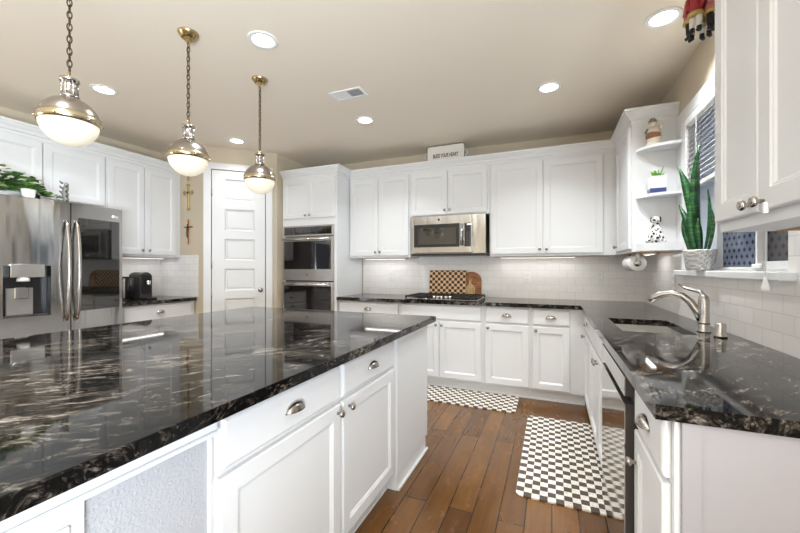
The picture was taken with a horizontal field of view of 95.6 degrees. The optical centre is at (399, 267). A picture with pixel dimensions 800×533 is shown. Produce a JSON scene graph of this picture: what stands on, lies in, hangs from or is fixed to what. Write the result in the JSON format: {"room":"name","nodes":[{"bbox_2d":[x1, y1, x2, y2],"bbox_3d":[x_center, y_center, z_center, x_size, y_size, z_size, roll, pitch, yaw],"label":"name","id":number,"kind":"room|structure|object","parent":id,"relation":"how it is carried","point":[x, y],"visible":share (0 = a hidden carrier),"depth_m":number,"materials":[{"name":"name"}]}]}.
{"room":"kitchen","nodes":[
{"label":"kitchen","id":0,"kind":"room"},
{"bbox_2d":[0,106,160,297],"bbox_3d":[-3.971,-0.075,2.092,0.158,2.650,7.695,0,0,23],"label":"wall","id":1,"kind":"structure","parent":0,"point":[129,265],"depth_m":4.11,"materials":[{"name":"beige paint"}]},
{"bbox_2d":[0,130,104,207],"bbox_3d":[-3.217,-0.838,3.180,0.392,0.515,0.963,0,0,23],"label":"upper cabinet","id":2,"kind":"object","parent":1,"relation":"attached to","point":[84,172],"visible":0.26,"depth_m":3.21,"materials":[{"name":"white paint"}]},
{"bbox_2d":[0,116,179,174],"bbox_3d":[-2.918,-1.146,3.472,0.076,0.100,1.753,0,0,23],"label":"trim","id":3,"kind":"structure","parent":2,"relation":"on","point":[9,125],"depth_m":3.48,"materials":[{"name":"white paint"}]},
{"bbox_2d":[122,258,159,297],"bbox_3d":[-3.065,0.092,4.065,0.008,0.485,0.775,0,0,23],"label":"backsplash","id":4,"kind":"structure","parent":1,"relation":"attached to","point":[129,265],"depth_m":4.24,"materials":[{"name":"tile"}]},
{"bbox_2d":[105,157,179,257],"bbox_3d":[-2.880,-0.608,3.986,0.392,0.975,0.775,0,0,23],"label":"upper cabinet","id":5,"kind":"object","parent":1,"relation":"attached to","point":[148,199],"visible":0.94,"depth_m":3.90,"materials":[{"name":"white paint"}]},
{"bbox_2d":[122,257,163,258],"bbox_3d":[-2.899,-0.113,4.031,0.035,0.014,0.550,0,0,23],"label":"light","id":6,"kind":"object","parent":5,"relation":"attached to","point":[122,257],"visible":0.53,"depth_m":4.07,"materials":[{"name":"white plastic"}]},
{"bbox_2d":[160,145,202,313],"bbox_3d":[-2.562,-0.075,4.336,0.726,2.650,0.128,0,0,23],"label":"wall","id":7,"kind":"structure","parent":0,"point":[182,276],"depth_m":4.22,"materials":[{"name":"beige paint"}]},
{"bbox_2d":[160,255,198,296],"bbox_3d":[-2.615,0.092,4.293,0.647,0.485,0.008,0,0,23],"label":"backsplash","id":8,"kind":"structure","parent":7,"relation":"attached to","point":[178,276],"depth_m":4.28,"materials":[{"name":"tile"}]},
{"bbox_2d":[183,184,193,210],"bbox_3d":[-2.466,-0.823,4.225,0.176,0.315,0.014,0,0,23],"label":"wall cross","id":9,"kind":"object","parent":7,"relation":"attached to","point":[188,192],"visible":1,"depth_m":4.21,"materials":[{"name":"gold metal"}]},
{"bbox_2d":[184,219,192,243],"bbox_3d":[-2.469,-0.420,4.217,0.140,0.290,0.029,0,0,23],"label":"wall cross","id":10,"kind":"object","parent":7,"relation":"attached to","point":[187,227],"visible":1,"depth_m":4.22,"materials":[{"name":"brown wood"}]},
{"bbox_2d":[203,145,276,311],"bbox_3d":[-1.902,-0.075,4.351,0.800,2.650,0.120,0,0,-22],"label":"wall","id":11,"kind":"structure","parent":0,"point":[216,154],"depth_m":4.33,"materials":[{"name":"beige paint"}]},
{"bbox_2d":[203,162,272,312],"bbox_3d":[-1.892,0.018,4.269,0.746,2.465,0.122,0,0,-22],"label":"door","id":12,"kind":"structure","parent":11,"relation":"in","point":[237,264],"depth_m":4.26,"materials":[{"name":"white paint"}]},
{"bbox_2d":[277,154,307,307],"bbox_3d":[-1.415,-0.075,4.801,0.100,2.650,0.723,0,0,23],"label":"wall","id":13,"kind":"structure","parent":0,"point":[283,163],"depth_m":4.51,"materials":[{"name":"beige paint"}]},
{"bbox_2d":[0,0,705,166],"bbox_3d":[-1.455,-1.460,1.121,5.550,0.120,7.845,0,0,23],"label":"ceiling","id":14,"kind":"structure","parent":0,"point":[432,73],"depth_m":2.51,"materials":[{"name":"beige paint"}]},
{"bbox_2d":[31,0,103,146],"bbox_3d":[-1.485,-0.975,1.632,0.229,0.850,0.235,0,0,-29],"label":"pendant light","id":15,"kind":"object","parent":14,"relation":"hanging from","point":[64,118],"visible":1,"depth_m":1.58,"materials":[{"name":"gold metal"}]},
{"bbox_2d":[89,84,117,95],"bbox_3d":[-2.321,-1.396,2.846,0.180,0.007,0.180,0,0,23],"label":"recessed light","id":16,"kind":"object","parent":14,"relation":"in","point":[106,90],"visible":1,"depth_m":2.84,"materials":[{"name":"white plastic"}]},
{"bbox_2d":[165,27,210,175],"bbox_3d":[-1.262,-0.975,2.165,0.229,0.850,0.235,0,0,0],"label":"pendant light","id":17,"kind":"object","parent":14,"relation":"hanging from","point":[186,156],"visible":1,"depth_m":2.12,"materials":[{"name":"gold metal"}]},
{"bbox_2d":[228,138,244,143],"bbox_3d":[-1.798,-1.396,3.993,0.180,0.007,0.180,0,0,23],"label":"recessed light","id":18,"kind":"object","parent":14,"relation":"in","point":[232,140],"visible":1,"depth_m":3.98,"materials":[{"name":"white plastic"}]},
{"bbox_2d":[243,75,275,193],"bbox_3d":[-1.040,-0.975,2.695,0.229,0.850,0.235,0,0,23],"label":"pendant light","id":19,"kind":"object","parent":14,"relation":"hanging from","point":[259,179],"visible":1,"depth_m":2.64,"materials":[{"name":"gold metal"}]},
{"bbox_2d":[247,30,277,48],"bbox_3d":[-0.841,-1.396,2.227,0.180,0.007,0.180,0,0,23],"label":"recessed light","id":20,"kind":"object","parent":14,"relation":"in","point":[260,39],"visible":1,"depth_m":2.22,"materials":[{"name":"white plastic"}]},
{"bbox_2d":[328,86,367,100],"bbox_3d":[-0.417,-1.396,2.917,0.290,0.008,0.144,0,0,23],"label":"ceiling vent","id":21,"kind":"object","parent":14,"relation":"in","point":[355,92],"visible":1,"depth_m":2.91,"materials":[{"name":"white plastic"}]},
{"bbox_2d":[356,116,374,123],"bbox_3d":[-0.331,-1.396,3.433,0.180,0.007,0.180,0,0,23],"label":"recessed light","id":22,"kind":"object","parent":14,"relation":"in","point":[362,119],"visible":1,"depth_m":3.43,"materials":[{"name":"white plastic"}]},
{"bbox_2d":[537,82,561,93],"bbox_3d":[1.155,-1.396,2.812,0.180,0.007,0.180,0,0,23],"label":"recessed light","id":23,"kind":"object","parent":14,"relation":"in","point":[549,87],"visible":1,"depth_m":2.81,"materials":[{"name":"white plastic"}]},
{"bbox_2d":[644,6,683,28],"bbox_3d":[1.472,-1.396,2.029,0.180,0.007,0.180,0,0,23],"label":"recessed light","id":24,"kind":"object","parent":14,"relation":"in","point":[664,17],"visible":0.99,"depth_m":2.02,"materials":[{"name":"white plastic"}]},
{"bbox_2d":[682,0,714,42],"bbox_3d":[1.353,-1.222,1.634,0.127,0.354,0.127,0,0,23],"label":"hanging ornament","id":25,"kind":"object","parent":14,"relation":"hanging from","point":[700,14],"visible":0.88,"depth_m":1.61,"materials":[{"name":"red fabric"}]},
{"bbox_2d":[265,130,643,331],"bbox_3d":[0.028,-0.075,4.667,5.550,2.650,0.158,0,0,23],"label":"wall","id":26,"kind":"structure","parent":0,"point":[551,278],"depth_m":4.04,"materials":[{"name":"beige paint"}]},
{"bbox_2d":[350,173,419,258],"bbox_3d":[-0.197,-0.608,4.473,0.798,0.975,0.372,0,0,23],"label":"upper cabinet","id":27,"kind":"object","parent":26,"relation":"attached to","point":[380,220],"visible":1,"depth_m":4.32,"materials":[{"name":"white paint"}]},
{"bbox_2d":[365,258,405,259],"bbox_3d":[-0.189,-0.113,4.523,0.550,0.014,0.035,0,0,23],"label":"light","id":28,"kind":"object","parent":27,"relation":"attached to","point":[374,258],"visible":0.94,"depth_m":4.53,"materials":[{"name":"white plastic"}]},
{"bbox_2d":[389,271,393,280],"bbox_3d":[-0.110,0.100,4.634,0.074,0.120,0.008,0,0,23],"label":"wall outlet","id":29,"kind":"object","parent":26,"relation":"attached to","point":[391,273],"visible":1,"depth_m":4.63,"materials":[{"name":"white plastic"}]},
{"bbox_2d":[410,165,489,217],"bbox_3d":[0.587,-0.837,4.145,0.898,0.517,0.372,0,0,23],"label":"upper cabinet","id":30,"kind":"object","parent":26,"relation":"attached to","point":[465,190],"visible":0.98,"depth_m":3.99,"materials":[{"name":"white paint"}]},
{"bbox_2d":[424,143,467,160],"bbox_3d":[0.514,-1.242,4.091,0.505,0.292,0.043,0,0,23],"label":"sign","id":31,"kind":"object","parent":30,"relation":"on","point":[455,150],"visible":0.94,"depth_m":4.09,"materials":[{"name":"white wood"}]},
{"bbox_2d":[411,213,489,256],"bbox_3d":[0.565,-0.355,4.087,0.838,0.438,0.493,0,0,23],"label":"microwave","id":32,"kind":"object","parent":30,"relation":"attached to","point":[456,235],"visible":0.98,"depth_m":3.90,"materials":[{"name":"silver metal"}]},
{"bbox_2d":[363,253,643,301],"bbox_3d":[0.964,0.092,4.194,3.142,0.485,0.008,0,0,23],"label":"backsplash","id":33,"kind":"structure","parent":26,"relation":"attached to","point":[551,278],"depth_m":4.02,"materials":[{"name":"tile"}]},
{"bbox_2d":[524,272,530,282],"bbox_3d":[1.405,0.105,4.000,0.074,0.120,0.008,0,0,23],"label":"wall outlet","id":34,"kind":"object","parent":26,"relation":"attached to","point":[527,275],"visible":1,"depth_m":4.00,"materials":[{"name":"white plastic"}]},
{"bbox_2d":[490,151,615,256],"bbox_3d":[1.540,-0.608,3.746,1.165,0.975,0.372,0,0,23],"label":"upper cabinet","id":35,"kind":"object","parent":26,"relation":"attached to","point":[558,206],"visible":1,"depth_m":3.59,"materials":[{"name":"white paint"}]},
{"bbox_2d":[500,256,575,257],"bbox_3d":[1.444,-0.113,3.840,0.750,0.014,0.035,0,0,23],"label":"light","id":36,"kind":"object","parent":35,"relation":"attached to","point":[551,256],"visible":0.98,"depth_m":3.77,"materials":[{"name":"white plastic"}]},
{"bbox_2d":[595,272,603,283],"bbox_3d":[2.050,0.100,3.730,0.074,0.120,0.008,0,0,23],"label":"wall outlet","id":37,"kind":"object","parent":26,"relation":"attached to","point":[599,276],"visible":1,"depth_m":3.73,"materials":[{"name":"white plastic"}]},
{"bbox_2d":[355,397,610,532],"bbox_3d":[-1.455,1.310,1.121,5.550,0.120,7.845,0,0,23],"label":"floor","id":38,"kind":"structure","parent":0,"point":[465,481],"depth_m":2.07,"materials":[{"name":"brown wood"}]},
{"bbox_2d":[0,194,121,338],"bbox_3d":[-3.002,0.359,3.092,0.835,1.782,0.812,0,0,23],"label":"refrigerator","id":39,"kind":"object","parent":38,"relation":"on","point":[61,262],"visible":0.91,"depth_m":2.87,"materials":[{"name":"grey metal"}]},
{"bbox_2d":[0,189,21,195],"bbox_3d":[-3.051,-0.568,2.826,0.190,0.070,0.190,0,0,23],"label":"pot","id":40,"kind":"object","parent":39,"relation":"on","point":[7,192],"depth_m":2.78,"materials":[{"name":"white ceramic"}]},
{"bbox_2d":[0,164,52,198],"bbox_3d":[-3.057,-0.661,2.797,0.469,0.256,0.556,0,0,23],"label":"trailing ivy","id":41,"kind":"object","parent":39,"relation":"on","point":[6,183],"visible":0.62,"depth_m":2.79,"materials":[{"name":"green plant"}]},
{"bbox_2d":[11,183,61,200],"bbox_3d":[-2.818,-0.594,2.858,0.180,0.122,0.329,0,0,23],"label":"potted plant","id":42,"kind":"object","parent":39,"relation":"on","point":[31,191],"visible":0.94,"depth_m":2.77,"materials":[{"name":"green plant"}]},
{"bbox_2d":[59,181,68,201],"bbox_3d":[-2.787,-0.626,3.029,0.068,0.192,0.061,0,0,-10],"label":"carved totem","id":43,"kind":"object","parent":39,"relation":"on","point":[65,188],"visible":0.97,"depth_m":3.00,"materials":[{"name":"grey"}]},
{"bbox_2d":[0,422,217,532],"bbox_3d":[-0.994,0.812,0.487,0.630,0.876,1.232,0,0,23],"label":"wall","id":44,"kind":"structure","parent":38,"relation":"on","point":[168,489],"depth_m":0.78,"materials":[{"name":"white paint"}]},
{"bbox_2d":[55,526,69,532],"bbox_3d":[-0.613,0.527,0.620,0.006,0.125,0.080,0,0,23],"label":"outlet plate","id":45,"kind":"object","parent":44,"relation":"attached to","point":[58,529],"depth_m":0.65,"materials":[{"name":"white plastic"}]},
{"bbox_2d":[122,301,193,322],"bbox_3d":[-2.772,0.812,3.913,0.636,0.876,0.809,0,0,23],"label":"base cabinet","id":46,"kind":"object","parent":38,"relation":"on","point":[164,310],"visible":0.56,"depth_m":3.76,"materials":[{"name":"white paint"}]},
{"bbox_2d":[122,296,195,306],"bbox_3d":[-2.783,0.353,3.915,0.626,0.037,0.816,0,0,23],"label":"countertop","id":47,"kind":"structure","parent":46,"relation":"on","point":[160,299],"depth_m":3.83,"materials":[{"name":"black stone"}]},
{"bbox_2d":[122,277,129,300],"bbox_3d":[-2.844,0.211,3.721,0.120,0.246,0.120,0,0,23],"label":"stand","id":48,"kind":"object","parent":47,"relation":"on","point":[122,277],"visible":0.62,"depth_m":3.68,"materials":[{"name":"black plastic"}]},
{"bbox_2d":[125,272,156,299],"bbox_3d":[-2.780,0.190,3.889,0.290,0.290,0.184,0,0,23],"label":"coffee machine","id":49,"kind":"object","parent":47,"relation":"on","point":[139,287],"visible":0.96,"depth_m":3.87,"materials":[{"name":"black plastic"}]},
{"bbox_2d":[141,297,156,299],"bbox_3d":[-2.680,0.325,3.880,0.100,0.019,0.110,0,0,23],"label":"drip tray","id":50,"kind":"object","parent":49,"relation":"on","point":[142,298],"depth_m":3.85,"materials":[{"name":"black plastic"}]},
{"bbox_2d":[212,366,344,532],"bbox_3d":[-0.629,0.812,1.333,0.651,0.876,0.607,0,0,23],"label":"base cabinet","id":51,"kind":"object","parent":38,"relation":"on","point":[276,460],"visible":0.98,"depth_m":1.18,"materials":[{"name":"white paint"}]},
{"bbox_2d":[283,174,361,310],"bbox_3d":[-0.991,0.077,4.644,0.793,2.345,0.666,0,0,23],"label":"tall cabinet","id":52,"kind":"object","parent":38,"relation":"on","point":[318,200],"visible":0.4,"depth_m":4.36,"materials":[{"name":"white paint"}]},
{"bbox_2d":[282,224,333,310],"bbox_3d":[-1.020,0.127,4.572,0.721,1.275,0.588,0,0,23],"label":"double oven","id":53,"kind":"object","parent":52,"relation":"in","point":[308,251],"visible":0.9,"depth_m":4.33,"materials":[{"name":"silver metal"}]},
{"bbox_2d":[280,164,351,179],"bbox_3d":[-1.024,-1.146,4.492,0.849,0.100,0.371,0,0,23],"label":"trim","id":54,"kind":"structure","parent":52,"relation":"on","point":[331,169],"depth_m":4.34,"materials":[{"name":"white paint"}]},
{"bbox_2d":[338,341,394,532],"bbox_3d":[-0.400,0.812,1.881,0.651,0.876,0.574,0,0,23],"label":"base cabinet","id":55,"kind":"object","parent":38,"relation":"on","point":[367,381],"visible":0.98,"depth_m":1.72,"materials":[{"name":"white paint"}]},
{"bbox_2d":[339,300,399,313],"bbox_3d":[-0.259,0.812,4.353,0.776,0.876,0.634,0,0,23],"label":"base cabinet","id":56,"kind":"object","parent":38,"relation":"on","point":[344,305],"visible":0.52,"depth_m":4.07,"materials":[{"name":"white paint"}]},
{"bbox_2d":[336,293,799,438],"bbox_3d":[0.347,0.353,2.728,3.147,0.037,3.170,0,0,23],"label":"countertop","id":57,"kind":"structure","parent":56,"relation":"on","point":[734,382],"depth_m":1.22,"materials":[{"name":"black stone"}]},
{"bbox_2d":[405,293,485,301],"bbox_3d":[0.506,0.315,3.994,0.780,0.040,0.500,0,0,23],"label":"gas cooktop","id":58,"kind":"object","parent":57,"relation":"in","point":[421,296],"visible":1,"depth_m":3.87,"materials":[{"name":"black metal"}]},
{"bbox_2d":[429,270,466,293],"bbox_3d":[0.563,0.182,4.300,0.444,0.304,0.059,0,0,23],"label":"cutting board","id":59,"kind":"object","parent":57,"relation":"on","point":[441,281],"visible":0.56,"depth_m":4.29,"materials":[{"name":"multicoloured wood"}]},
{"bbox_2d":[465,278,474,293],"bbox_3d":[0.810,0.226,4.185,0.110,0.218,0.040,0,0,23],"label":"paddle board","id":60,"kind":"object","parent":57,"relation":"on","point":[470,289],"visible":0.89,"depth_m":4.18,"materials":[{"name":"brown wood"}]},
{"bbox_2d":[466,272,481,293],"bbox_3d":[0.835,0.189,4.220,0.220,0.290,0.041,0,0,23],"label":"cutting board","id":61,"kind":"object","parent":57,"relation":"on","point":[476,279],"visible":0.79,"depth_m":4.20,"materials":[{"name":"brown wood"}]},
{"bbox_2d":[615,324,680,333],"bbox_3d":[1.442,0.461,2.123,0.357,0.177,0.580,0,0,23],"label":"sink","id":62,"kind":"object","parent":57,"relation":"in","point":[624,327],"visible":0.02,"depth_m":2.35,"materials":[{"name":"silver metal"}]},
{"bbox_2d":[647,283,710,332],"bbox_3d":[1.536,0.210,2.001,0.278,0.248,0.121,0,0,45],"label":"kitchen faucet","id":63,"kind":"object","parent":57,"relation":"on","point":[701,311],"visible":1,"depth_m":1.91,"materials":[{"name":"silver metal"}]},
{"bbox_2d":[714,323,727,337],"bbox_3d":[1.548,0.300,1.753,0.052,0.068,0.052,0,0,23],"label":"air gap cap","id":64,"kind":"object","parent":57,"relation":"on","point":[720,328],"visible":1,"depth_m":1.74,"materials":[{"name":"silver metal"}]},
{"bbox_2d":[385,326,427,490],"bbox_3d":[-0.193,0.812,2.397,0.634,0.876,0.531,0,0,23],"label":"base cabinet","id":65,"kind":"object","parent":38,"relation":"on","point":[410,350],"visible":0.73,"depth_m":2.21,"materials":[{"name":"white paint"}]},
{"bbox_2d":[400,303,484,391],"bbox_3d":[0.517,0.812,4.029,0.903,0.876,0.634,0,0,23],"label":"base cabinet","id":66,"kind":"object","parent":38,"relation":"on","point":[455,341],"visible":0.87,"depth_m":3.72,"materials":[{"name":"white paint"}]},
{"bbox_2d":[427,385,518,412],"bbox_3d":[0.544,1.245,3.529,1.140,0.009,0.420,0,0,23],"label":"kitchen mat","id":67,"kind":"object","parent":38,"relation":"on","point":[462,397],"visible":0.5,"depth_m":3.45,"materials":[{"name":"fabric"}]},
{"bbox_2d":[484,306,530,398],"bbox_3d":[1.139,0.812,3.769,0.440,0.876,0.634,0,0,23],"label":"base cabinet","id":68,"kind":"object","parent":38,"relation":"on","point":[507,330],"visible":0.98,"depth_m":3.51,"materials":[{"name":"white paint"}]},
{"bbox_2d":[531,308,584,405],"bbox_3d":[1.556,0.812,3.594,0.460,0.876,0.634,0,0,23],"label":"base cabinet","id":69,"kind":"object","parent":38,"relation":"on","point":[557,344],"visible":1,"depth_m":3.34,"materials":[{"name":"white paint"}]},
{"bbox_2d":[516,416,606,515],"bbox_3d":[1.081,1.245,2.436,0.485,0.009,1.160,0,0,23],"label":"kitchen mat","id":70,"kind":"object","parent":38,"relation":"on","point":[560,464],"visible":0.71,"depth_m":2.27,"materials":[{"name":"fabric"}]},
{"bbox_2d":[581,316,591,418],"bbox_3d":[1.781,0.812,2.875,0.609,0.876,0.617,0,0,23],"label":"base cabinet","id":71,"kind":"object","parent":38,"relation":"on","point":[587,341],"visible":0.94,"depth_m":2.98,"materials":[{"name":"white paint"}]},
{"bbox_2d":[590,324,604,466],"bbox_3d":[1.482,0.812,2.160,0.609,0.876,0.928,0,0,23],"label":"base cabinet","id":72,"kind":"object","parent":38,"relation":"on","point":[596,359],"visible":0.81,"depth_m":2.29,"materials":[{"name":"white paint"}]},
{"bbox_2d":[602,343,637,532],"bbox_3d":[1.174,0.812,1.445,0.580,0.876,0.612,0,0,23],"label":"dishwasher","id":73,"kind":"object","parent":38,"relation":"on","point":[618,394],"visible":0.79,"depth_m":1.43,"materials":[{"name":"black metal"}]},
{"bbox_2d":[625,390,799,532],"bbox_3d":[0.988,0.812,0.965,0.619,0.876,0.391,0,0,23],"label":"base cabinet","id":74,"kind":"object","parent":38,"relation":"on","point":[689,478],"visible":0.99,"depth_m":0.86,"materials":[{"name":"white paint"}]},
{"bbox_3d":[-1.375,0.812,1.583,0.880,0.876,2.860,0,0,23],"label":"cabinet","id":75,"kind":"object","parent":38,"relation":"on","visible":0},
{"bbox_2d":[0,307,435,521],"bbox_3d":[-1.097,0.353,1.448,1.658,0.037,3.025,0,0,23],"label":"countertop","id":76,"kind":"structure","parent":75,"relation":"on","point":[77,406],"depth_m":1.09,"materials":[{"name":"black stone"}]},
{"bbox_2d":[644,30,799,358],"bbox_3d":[1.003,-0.075,0.011,0.158,2.650,7.695,0,0,23],"label":"wall","id":77,"kind":"structure","parent":0,"point":[770,319],"depth_m":1.88,"materials":[{"name":"beige paint"}]},
{"bbox_2d":[613,124,674,254],"bbox_3d":[2.001,-0.608,3.034,0.332,0.975,0.682,0,0,23],"label":"upper cabinet","id":78,"kind":"object","parent":77,"relation":"attached to","point":[624,150],"visible":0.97,"depth_m":2.98,"materials":[{"name":"white paint"}]},
{"bbox_2d":[350,101,679,179],"bbox_3d":[0.699,-1.146,3.561,3.154,0.100,0.761,0,0,23],"label":"trim","id":79,"kind":"structure","parent":78,"relation":"on","point":[664,111],"depth_m":3.62,"materials":[{"name":"white paint"}]},
{"bbox_2d":[622,253,645,270],"bbox_3d":[1.935,-0.048,3.006,0.124,0.144,0.328,0,0,23],"label":"paper towel holder","id":80,"kind":"object","parent":78,"relation":"hanging from","point":[630,263],"visible":1,"depth_m":2.88,"materials":[{"name":"white paper"}]},
{"bbox_2d":[632,113,681,251],"bbox_3d":[1.862,-0.609,2.627,0.289,0.973,0.175,0,0,23],"label":"corner shelf","id":81,"kind":"object","parent":77,"relation":"attached to","point":[666,153],"visible":0.88,"depth_m":2.69,"materials":[{"name":"white paint"}]},
{"bbox_2d":[644,118,663,145],"bbox_3d":[1.845,-0.988,2.637,0.117,0.198,0.082,0,0,40],"label":"bird figurine","id":82,"kind":"object","parent":81,"relation":"on","point":[653,134],"visible":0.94,"depth_m":2.61,"materials":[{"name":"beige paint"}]},
{"bbox_2d":[646,166,666,193],"bbox_3d":[1.857,-0.636,2.627,0.112,0.196,0.090,0,0,23],"label":"succulent pot","id":83,"kind":"object","parent":81,"relation":"on","point":[657,182],"visible":1,"depth_m":2.60,"materials":[{"name":"white ceramic"}]},
{"bbox_2d":[645,216,667,242],"bbox_3d":[1.854,-0.278,2.625,0.114,0.191,0.121,0,0,-22],"label":"dog figurine","id":84,"kind":"object","parent":81,"relation":"on","point":[656,234],"visible":0.95,"depth_m":2.61,"materials":[{"name":"white ceramic"}]},
{"bbox_2d":[672,274,674,289],"bbox_3d":[2.042,0.105,2.712,0.008,0.120,0.074,0,0,23],"label":"wall outlet","id":85,"kind":"object","parent":77,"relation":"attached to","point":[673,275],"visible":0.94,"depth_m":2.70,"materials":[{"name":"white plastic"}]},
{"bbox_2d":[644,231,799,358],"bbox_3d":[1.805,0.092,2.123,0.008,0.485,3.179,0,0,23],"label":"backsplash","id":86,"kind":"structure","parent":77,"relation":"attached to","point":[770,319],"depth_m":1.71,"materials":[{"name":"tile"}]},
{"bbox_2d":[674,72,796,280],"bbox_3d":[1.734,-0.517,1.923,0.135,1.135,1.313,0,0,23],"label":"window","id":87,"kind":"structure","parent":77,"relation":"in","point":[740,255],"depth_m":2.04,"materials":[{"name":"white paint"}]},
{"bbox_2d":[678,143,717,270],"bbox_3d":[1.725,-0.353,2.120,0.160,0.735,0.223,0,0,-33],"label":"snake plant","id":88,"kind":"object","parent":87,"relation":"on","point":[696,258],"visible":1,"depth_m":2.11,"materials":[{"name":"green plant"}]},
{"bbox_2d":[685,87,769,291],"bbox_3d":[1.664,-0.452,1.899,0.123,1.086,1.169,0,0,23],"label":"window blind","id":89,"kind":"object","parent":87,"relation":"attached to","point":[709,100],"visible":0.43,"depth_m":2.13,"materials":[{"name":"white plastic"}]},
{"bbox_2d":[715,0,799,232],"bbox_3d":[1.089,-0.685,0.883,0.354,1.130,0.698,0,0,23],"label":"upper cabinet","id":90,"kind":"object","parent":77,"relation":"attached to","point":[757,42],"visible":1,"depth_m":0.99,"materials":[{"name":"white paint"}]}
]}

